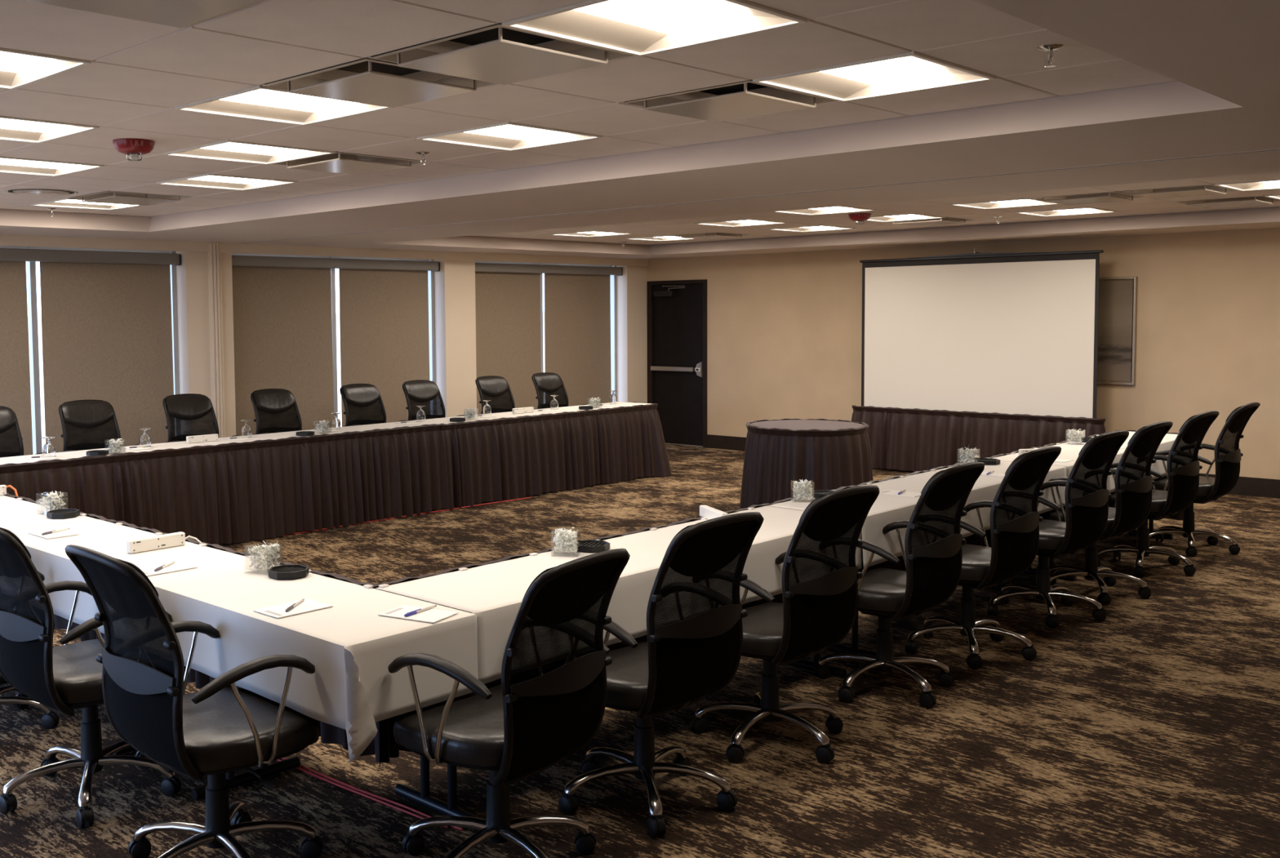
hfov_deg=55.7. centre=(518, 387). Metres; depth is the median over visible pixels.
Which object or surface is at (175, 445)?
tablecloth
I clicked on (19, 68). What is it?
ceiling light
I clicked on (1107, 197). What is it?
ceiling vent
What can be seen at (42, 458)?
notepad
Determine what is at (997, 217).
sprinkler
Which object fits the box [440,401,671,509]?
table skirt
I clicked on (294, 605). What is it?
pen
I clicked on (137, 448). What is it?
notepad
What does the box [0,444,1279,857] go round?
floor
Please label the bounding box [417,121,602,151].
ceiling light
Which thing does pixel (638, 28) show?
ceiling light
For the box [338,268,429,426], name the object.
roller blind
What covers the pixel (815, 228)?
ceiling light
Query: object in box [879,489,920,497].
notepad
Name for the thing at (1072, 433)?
glass votive
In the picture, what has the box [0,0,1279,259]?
ceiling
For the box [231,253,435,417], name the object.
window
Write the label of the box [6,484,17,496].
cord
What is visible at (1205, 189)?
ceiling vent
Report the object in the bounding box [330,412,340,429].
goblet
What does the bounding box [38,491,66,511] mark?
glass votive
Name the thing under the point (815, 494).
tray
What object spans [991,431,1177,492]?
tablecloth
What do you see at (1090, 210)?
ceiling light
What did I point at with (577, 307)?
roller blind
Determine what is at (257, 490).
table skirt
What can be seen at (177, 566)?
notepad
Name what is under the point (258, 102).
ceiling light
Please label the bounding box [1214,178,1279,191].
ceiling light
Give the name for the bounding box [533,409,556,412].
notepad
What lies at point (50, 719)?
office chair
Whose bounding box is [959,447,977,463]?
glass votive
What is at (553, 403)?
goblet
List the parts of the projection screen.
handle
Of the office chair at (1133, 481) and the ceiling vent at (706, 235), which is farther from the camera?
the ceiling vent at (706, 235)
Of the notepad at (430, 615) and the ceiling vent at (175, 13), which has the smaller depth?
the ceiling vent at (175, 13)
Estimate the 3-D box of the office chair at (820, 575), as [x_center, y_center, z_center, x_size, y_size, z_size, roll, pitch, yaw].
[1.020,0.872,4.644,0.635,1.041,0.685,-4,5,-42]
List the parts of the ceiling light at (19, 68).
plate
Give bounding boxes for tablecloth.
[0,440,214,464]
[0,484,96,530]
[9,519,478,762]
[185,417,469,444]
[375,505,862,684]
[440,401,652,421]
[769,461,1066,568]
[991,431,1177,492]
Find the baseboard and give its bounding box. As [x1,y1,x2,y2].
[706,434,1279,498]
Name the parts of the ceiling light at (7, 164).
plate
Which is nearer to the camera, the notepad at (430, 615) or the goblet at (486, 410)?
the notepad at (430, 615)
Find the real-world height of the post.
2.363 m
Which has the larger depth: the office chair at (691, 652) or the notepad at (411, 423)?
the notepad at (411, 423)
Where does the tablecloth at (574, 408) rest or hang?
on the banquet table
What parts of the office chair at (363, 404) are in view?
frame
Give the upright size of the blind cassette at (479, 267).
0.106 m
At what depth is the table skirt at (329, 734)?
4.47 m
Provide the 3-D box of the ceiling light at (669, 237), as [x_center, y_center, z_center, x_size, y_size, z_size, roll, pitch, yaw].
[1.599,-1.671,13.108,0.602,0.096,0.602,-4,5,-45]
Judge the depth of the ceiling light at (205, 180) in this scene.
7.30 m
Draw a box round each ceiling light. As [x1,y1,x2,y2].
[0,47,90,89]
[0,115,99,142]
[0,155,104,176]
[30,197,140,209]
[156,173,297,190]
[163,139,335,164]
[173,84,389,125]
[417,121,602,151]
[502,0,807,56]
[550,230,632,236]
[626,235,693,240]
[693,218,787,226]
[752,50,995,102]
[768,225,855,231]
[774,205,875,215]
[848,213,945,222]
[950,197,1057,208]
[1015,206,1117,216]
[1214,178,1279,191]
[1265,194,1279,199]
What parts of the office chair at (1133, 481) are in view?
leg, leg, seat, armrest, leg, leg, armrest, adjustment knob, leg, adjustment knob, lumbar plate, frame, adjustment knob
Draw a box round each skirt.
[0,423,449,544]
[3,492,389,763]
[375,430,1184,767]
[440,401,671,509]
[739,418,873,508]
[851,404,1106,471]
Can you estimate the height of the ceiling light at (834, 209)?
0.096 m
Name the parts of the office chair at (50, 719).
leg, leg, armrest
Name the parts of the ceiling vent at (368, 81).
plate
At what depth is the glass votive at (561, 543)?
4.67 m
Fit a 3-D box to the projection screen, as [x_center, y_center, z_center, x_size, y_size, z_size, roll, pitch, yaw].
[4.501,-0.247,11.961,0.559,2.285,2.460,-4,5,-45]
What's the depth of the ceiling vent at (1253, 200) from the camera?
9.25 m
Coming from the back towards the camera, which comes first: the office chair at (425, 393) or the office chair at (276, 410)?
the office chair at (425, 393)
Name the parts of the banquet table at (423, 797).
leg, leg, leg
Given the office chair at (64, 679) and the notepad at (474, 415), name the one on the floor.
the office chair at (64, 679)
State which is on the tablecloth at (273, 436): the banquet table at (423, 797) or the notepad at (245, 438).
the notepad at (245, 438)
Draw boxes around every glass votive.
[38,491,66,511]
[106,438,124,452]
[247,540,279,570]
[315,420,330,431]
[465,407,476,418]
[553,526,578,552]
[588,397,600,406]
[792,479,813,499]
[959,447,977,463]
[1066,428,1083,442]
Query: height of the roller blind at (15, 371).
2.079 m
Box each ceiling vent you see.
[4,187,78,195]
[24,0,265,27]
[69,190,191,205]
[262,57,497,107]
[272,151,426,174]
[369,22,632,84]
[622,79,837,122]
[671,231,749,239]
[887,217,973,226]
[1031,191,1142,204]
[1119,183,1235,199]
[1177,195,1279,208]
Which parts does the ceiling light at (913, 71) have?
plate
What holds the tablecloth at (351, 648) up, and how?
on the banquet table at (266, 770)
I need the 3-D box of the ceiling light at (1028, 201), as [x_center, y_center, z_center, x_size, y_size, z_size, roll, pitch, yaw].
[3.744,-1.455,9.234,0.602,0.096,0.602,-4,5,-45]
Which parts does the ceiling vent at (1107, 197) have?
plate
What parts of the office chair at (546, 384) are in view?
frame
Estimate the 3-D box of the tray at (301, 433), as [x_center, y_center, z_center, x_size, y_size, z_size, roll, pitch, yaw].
[-1.683,0.366,9.480,0.137,0.026,0.137,-4,5,-45]
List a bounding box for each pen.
[31,455,55,457]
[41,527,69,535]
[154,560,174,571]
[229,436,249,439]
[285,598,304,611]
[404,604,436,617]
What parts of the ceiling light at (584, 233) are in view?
plate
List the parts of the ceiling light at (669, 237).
plate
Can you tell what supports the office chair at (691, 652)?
on the floor
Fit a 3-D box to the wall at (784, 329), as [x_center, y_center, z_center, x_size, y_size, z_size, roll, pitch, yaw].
[5.967,-0.375,11.279,0.150,2.620,12.690,-4,5,-45]
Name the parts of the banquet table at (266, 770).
leg, leg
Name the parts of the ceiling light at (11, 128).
plate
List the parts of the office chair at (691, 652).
leg, leg, armrest, seat, leg, adjustment knob, adjustment knob, leg, leg, lumbar plate, frame, adjustment knob, adjustment knob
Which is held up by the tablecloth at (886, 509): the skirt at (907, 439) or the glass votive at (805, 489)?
the glass votive at (805, 489)
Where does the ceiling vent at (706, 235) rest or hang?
in the ceiling
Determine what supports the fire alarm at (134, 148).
attached to the ceiling
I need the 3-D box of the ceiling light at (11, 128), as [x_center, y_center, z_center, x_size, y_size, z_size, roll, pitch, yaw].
[-2.199,-1.141,5.081,0.602,0.096,0.602,-4,5,-45]
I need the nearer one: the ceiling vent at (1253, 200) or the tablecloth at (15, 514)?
the tablecloth at (15, 514)
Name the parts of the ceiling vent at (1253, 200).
plate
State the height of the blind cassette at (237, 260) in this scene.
0.106 m
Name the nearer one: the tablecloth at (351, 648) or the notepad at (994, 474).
the tablecloth at (351, 648)
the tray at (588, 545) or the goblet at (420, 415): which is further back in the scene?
the goblet at (420, 415)
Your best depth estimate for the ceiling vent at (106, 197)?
8.12 m
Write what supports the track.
attached to the ceiling
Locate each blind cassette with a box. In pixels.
[0,248,181,265]
[231,255,439,271]
[475,262,622,275]
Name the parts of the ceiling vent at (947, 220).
plate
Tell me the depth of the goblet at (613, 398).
12.43 m
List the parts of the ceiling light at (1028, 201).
plate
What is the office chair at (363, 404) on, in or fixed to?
on the floor
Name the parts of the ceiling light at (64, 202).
plate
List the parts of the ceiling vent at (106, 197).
plate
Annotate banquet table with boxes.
[0,675,8,684]
[112,684,300,799]
[378,589,846,818]
[826,530,1023,656]
[1023,469,1173,580]
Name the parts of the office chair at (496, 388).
frame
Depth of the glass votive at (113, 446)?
8.33 m
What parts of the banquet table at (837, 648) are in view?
leg, leg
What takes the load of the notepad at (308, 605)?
on the tablecloth at (351, 648)
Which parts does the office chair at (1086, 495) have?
leg, leg, seat, leg, armrest, armrest, leg, adjustment knob, adjustment knob, leg, lumbar plate, frame, adjustment knob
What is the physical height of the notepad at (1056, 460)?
0.003 m
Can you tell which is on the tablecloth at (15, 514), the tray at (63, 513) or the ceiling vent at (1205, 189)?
the tray at (63, 513)
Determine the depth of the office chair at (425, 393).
11.58 m
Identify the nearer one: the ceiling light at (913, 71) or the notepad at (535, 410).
the ceiling light at (913, 71)
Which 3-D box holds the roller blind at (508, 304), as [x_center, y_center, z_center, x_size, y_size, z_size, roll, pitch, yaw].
[-0.153,-0.344,13.965,1.185,2.079,0.024,-4,5,-45]
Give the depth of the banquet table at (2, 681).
5.52 m
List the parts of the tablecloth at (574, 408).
power strip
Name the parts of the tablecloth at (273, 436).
power strip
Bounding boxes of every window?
[0,245,179,454]
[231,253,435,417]
[475,261,617,396]
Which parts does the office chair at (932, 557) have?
leg, leg, armrest, seat, armrest, leg, adjustment knob, adjustment knob, leg, lumbar plate, frame, adjustment knob, adjustment knob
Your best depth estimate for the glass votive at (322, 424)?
9.62 m
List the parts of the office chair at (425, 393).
frame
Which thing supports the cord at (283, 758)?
on the floor
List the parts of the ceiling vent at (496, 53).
plate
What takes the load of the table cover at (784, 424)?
on the round table
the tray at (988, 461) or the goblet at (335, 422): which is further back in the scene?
the goblet at (335, 422)
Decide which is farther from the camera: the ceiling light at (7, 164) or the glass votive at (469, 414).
the glass votive at (469, 414)
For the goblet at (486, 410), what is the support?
on the tablecloth at (574, 408)
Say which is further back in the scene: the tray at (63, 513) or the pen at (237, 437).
the pen at (237, 437)
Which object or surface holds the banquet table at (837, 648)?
on the floor
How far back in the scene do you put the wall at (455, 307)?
13.09 m
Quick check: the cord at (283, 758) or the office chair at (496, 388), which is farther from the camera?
the office chair at (496, 388)
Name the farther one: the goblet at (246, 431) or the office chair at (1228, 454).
the goblet at (246, 431)
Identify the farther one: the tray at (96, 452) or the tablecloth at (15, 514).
the tray at (96, 452)
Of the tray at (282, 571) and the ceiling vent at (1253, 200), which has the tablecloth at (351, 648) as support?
the tray at (282, 571)
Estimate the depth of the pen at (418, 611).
3.79 m
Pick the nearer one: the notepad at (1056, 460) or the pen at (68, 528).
the pen at (68, 528)
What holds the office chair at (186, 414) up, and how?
on the floor
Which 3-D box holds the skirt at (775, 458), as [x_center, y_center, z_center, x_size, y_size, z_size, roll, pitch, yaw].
[2.394,0.672,9.988,1.114,0.747,1.111,-4,5,-45]
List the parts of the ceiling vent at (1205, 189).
plate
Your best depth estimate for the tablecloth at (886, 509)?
6.21 m
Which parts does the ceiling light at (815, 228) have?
plate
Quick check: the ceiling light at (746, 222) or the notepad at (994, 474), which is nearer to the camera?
the notepad at (994, 474)
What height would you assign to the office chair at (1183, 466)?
1.041 m
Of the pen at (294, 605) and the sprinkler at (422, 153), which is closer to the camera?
the pen at (294, 605)
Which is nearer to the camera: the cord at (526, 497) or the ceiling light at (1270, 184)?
the ceiling light at (1270, 184)
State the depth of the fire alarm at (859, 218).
10.04 m
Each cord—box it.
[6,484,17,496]
[276,759,448,827]
[280,757,462,831]
[284,497,531,535]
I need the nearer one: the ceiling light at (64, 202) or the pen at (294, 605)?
the pen at (294, 605)
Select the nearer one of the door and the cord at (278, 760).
the cord at (278, 760)
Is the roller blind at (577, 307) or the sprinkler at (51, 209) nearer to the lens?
the sprinkler at (51, 209)
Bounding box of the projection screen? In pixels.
[859,247,1103,454]
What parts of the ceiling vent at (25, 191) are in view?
plate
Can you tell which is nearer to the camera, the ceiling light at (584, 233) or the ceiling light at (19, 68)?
the ceiling light at (19, 68)
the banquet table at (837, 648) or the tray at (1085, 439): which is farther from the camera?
the tray at (1085, 439)
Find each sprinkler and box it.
[45,208,57,217]
[415,151,430,164]
[992,216,1002,223]
[1036,44,1064,67]
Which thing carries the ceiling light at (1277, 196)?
attached to the ceiling
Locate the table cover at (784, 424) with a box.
[750,419,863,429]
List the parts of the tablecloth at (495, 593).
power strip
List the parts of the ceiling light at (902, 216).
plate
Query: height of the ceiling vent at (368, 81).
0.126 m
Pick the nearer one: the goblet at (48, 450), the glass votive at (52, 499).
the glass votive at (52, 499)
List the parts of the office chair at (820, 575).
leg, leg, leg, armrest, armrest, seat, adjustment knob, adjustment knob, leg, leg, lumbar plate, frame, adjustment knob, adjustment knob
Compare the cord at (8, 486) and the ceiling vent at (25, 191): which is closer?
the cord at (8, 486)
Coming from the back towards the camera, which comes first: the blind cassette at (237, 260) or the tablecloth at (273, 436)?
the blind cassette at (237, 260)
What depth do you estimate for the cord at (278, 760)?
4.22 m
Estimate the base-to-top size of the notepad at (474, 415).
0.003 m
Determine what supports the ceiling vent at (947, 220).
in the ceiling
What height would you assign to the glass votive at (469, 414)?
0.109 m
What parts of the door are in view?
closer arm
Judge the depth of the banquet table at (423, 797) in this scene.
4.09 m
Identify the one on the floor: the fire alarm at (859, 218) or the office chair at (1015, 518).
the office chair at (1015, 518)
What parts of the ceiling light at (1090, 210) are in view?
plate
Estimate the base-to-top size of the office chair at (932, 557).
1.041 m
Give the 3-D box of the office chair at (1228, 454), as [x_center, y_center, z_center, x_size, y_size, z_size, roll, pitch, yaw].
[4.710,0.610,8.303,0.618,1.041,0.671,-4,5,-44]
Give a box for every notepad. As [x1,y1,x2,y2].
[24,455,57,460]
[27,528,79,538]
[124,445,152,449]
[139,561,197,576]
[223,436,253,440]
[253,598,333,618]
[314,429,342,431]
[377,604,458,622]
[395,421,420,424]
[474,415,494,417]
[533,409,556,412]
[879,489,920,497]
[980,471,1004,477]
[1054,458,1074,462]
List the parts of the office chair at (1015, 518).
leg, leg, seat, leg, armrest, armrest, leg, adjustment knob, adjustment knob, leg, lumbar plate, frame, adjustment knob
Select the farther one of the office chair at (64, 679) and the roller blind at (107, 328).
the roller blind at (107, 328)
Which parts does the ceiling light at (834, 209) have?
plate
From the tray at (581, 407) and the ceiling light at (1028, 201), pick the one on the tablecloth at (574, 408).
the tray at (581, 407)
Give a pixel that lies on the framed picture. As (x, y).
(1117, 306)
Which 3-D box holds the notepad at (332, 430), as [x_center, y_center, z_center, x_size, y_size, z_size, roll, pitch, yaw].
[-1.570,0.354,9.845,0.140,0.003,0.210,-4,5,-45]
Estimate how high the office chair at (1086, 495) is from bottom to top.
1.041 m
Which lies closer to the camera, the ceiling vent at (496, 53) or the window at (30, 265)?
the ceiling vent at (496, 53)
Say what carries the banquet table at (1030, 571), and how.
on the floor
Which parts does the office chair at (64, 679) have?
lumbar plate, frame, adjustment knob, leg, adjustment knob, leg, armrest, seat, leg, armrest, leg, leg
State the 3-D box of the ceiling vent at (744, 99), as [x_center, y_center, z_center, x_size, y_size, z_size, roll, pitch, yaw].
[0.816,-1.139,4.633,0.598,0.126,0.598,-4,5,-45]
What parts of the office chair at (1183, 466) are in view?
leg, leg, armrest, seat, leg, armrest, leg, leg, adjustment knob, lumbar plate, frame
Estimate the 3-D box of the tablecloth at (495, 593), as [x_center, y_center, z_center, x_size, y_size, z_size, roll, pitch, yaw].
[0.520,0.734,4.835,2.395,0.287,0.574,-4,5,-45]
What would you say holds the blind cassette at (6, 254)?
attached to the wall at (455, 307)
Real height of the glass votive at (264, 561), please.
0.109 m
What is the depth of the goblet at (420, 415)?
10.61 m
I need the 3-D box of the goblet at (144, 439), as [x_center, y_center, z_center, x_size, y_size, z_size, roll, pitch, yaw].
[-2.711,0.368,8.716,0.087,0.136,0.087,-4,5,-45]
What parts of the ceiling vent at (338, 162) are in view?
plate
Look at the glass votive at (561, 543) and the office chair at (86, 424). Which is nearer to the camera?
the glass votive at (561, 543)
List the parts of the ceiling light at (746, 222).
plate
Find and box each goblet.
[41,436,55,456]
[138,427,151,447]
[240,419,251,437]
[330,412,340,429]
[416,405,425,421]
[482,400,491,414]
[550,395,558,408]
[608,390,617,404]
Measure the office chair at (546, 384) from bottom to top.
1.053 m
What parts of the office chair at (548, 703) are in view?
armrest, leg, seat, leg, adjustment knob, adjustment knob, leg, leg, lumbar plate, frame, adjustment knob, armrest, adjustment knob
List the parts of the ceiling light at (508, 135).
plate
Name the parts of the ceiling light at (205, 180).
plate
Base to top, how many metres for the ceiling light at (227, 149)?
0.096 m
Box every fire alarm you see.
[112,137,155,160]
[848,213,871,224]
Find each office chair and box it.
[0,405,42,457]
[0,527,181,827]
[0,570,59,728]
[58,400,139,452]
[64,544,323,857]
[162,393,241,442]
[250,388,319,435]
[339,383,408,426]
[387,548,630,857]
[402,379,466,420]
[475,375,535,414]
[531,372,589,408]
[558,511,764,837]
[689,484,879,764]
[813,462,984,707]
[902,445,1061,669]
[985,430,1128,628]
[1039,421,1173,604]
[1097,410,1219,577]
[1149,402,1260,556]
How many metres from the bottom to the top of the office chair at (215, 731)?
1.045 m
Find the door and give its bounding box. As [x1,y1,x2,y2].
[647,279,706,447]
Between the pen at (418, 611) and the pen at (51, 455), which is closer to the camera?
the pen at (418, 611)
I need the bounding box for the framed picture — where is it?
[1097,276,1137,385]
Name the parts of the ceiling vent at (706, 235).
plate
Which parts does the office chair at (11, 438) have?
frame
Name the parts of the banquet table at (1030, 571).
leg, leg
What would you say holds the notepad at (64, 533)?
on the tablecloth at (351, 648)
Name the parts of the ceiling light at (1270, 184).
plate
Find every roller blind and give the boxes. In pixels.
[0,260,32,455]
[40,262,173,452]
[231,266,333,435]
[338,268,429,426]
[475,271,541,414]
[544,273,611,406]
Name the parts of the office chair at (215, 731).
adjustment knob, adjustment knob, frame, lumbar plate, adjustment knob, leg, adjustment knob, leg, armrest, seat, leg, leg, armrest, height lever, leg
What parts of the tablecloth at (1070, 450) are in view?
power strip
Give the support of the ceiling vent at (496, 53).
in the ceiling
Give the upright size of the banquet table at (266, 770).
0.735 m
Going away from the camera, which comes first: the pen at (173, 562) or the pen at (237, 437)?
the pen at (173, 562)
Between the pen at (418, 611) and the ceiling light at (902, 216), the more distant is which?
the ceiling light at (902, 216)
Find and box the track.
[238,148,1279,243]
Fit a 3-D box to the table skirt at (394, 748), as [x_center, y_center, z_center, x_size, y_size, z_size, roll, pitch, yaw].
[2.221,0.838,6.602,7.253,0.658,0.568,-4,5,-45]
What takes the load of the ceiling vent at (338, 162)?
in the ceiling
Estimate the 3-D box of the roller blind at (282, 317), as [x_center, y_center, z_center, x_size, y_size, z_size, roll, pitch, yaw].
[-2.329,-0.190,11.819,1.225,2.079,0.024,-4,5,-45]
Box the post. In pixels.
[207,242,225,437]
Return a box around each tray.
[46,508,79,519]
[85,449,108,456]
[268,564,309,579]
[296,431,314,435]
[449,417,465,422]
[575,539,609,552]
[578,405,592,409]
[811,489,836,497]
[973,457,999,465]
[1080,436,1091,442]
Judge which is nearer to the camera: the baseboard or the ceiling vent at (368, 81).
the ceiling vent at (368, 81)
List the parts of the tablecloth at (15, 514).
power strip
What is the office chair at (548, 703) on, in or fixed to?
on the floor
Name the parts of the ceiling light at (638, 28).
plate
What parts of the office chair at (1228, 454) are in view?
leg, leg, seat, armrest, leg, leg, armrest, leg, lumbar plate, frame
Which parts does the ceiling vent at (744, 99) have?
plate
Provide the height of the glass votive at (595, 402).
0.104 m
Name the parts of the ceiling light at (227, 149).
plate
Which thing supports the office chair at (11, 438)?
on the floor
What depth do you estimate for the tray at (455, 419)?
10.55 m
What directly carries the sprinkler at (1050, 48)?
attached to the ceiling
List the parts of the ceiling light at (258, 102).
plate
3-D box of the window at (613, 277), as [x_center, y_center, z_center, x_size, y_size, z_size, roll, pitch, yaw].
[0.298,-0.412,14.490,2.610,2.175,0.095,-4,5,-45]
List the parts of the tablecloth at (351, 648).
power strip, cord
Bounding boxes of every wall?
[0,208,648,437]
[646,209,1279,479]

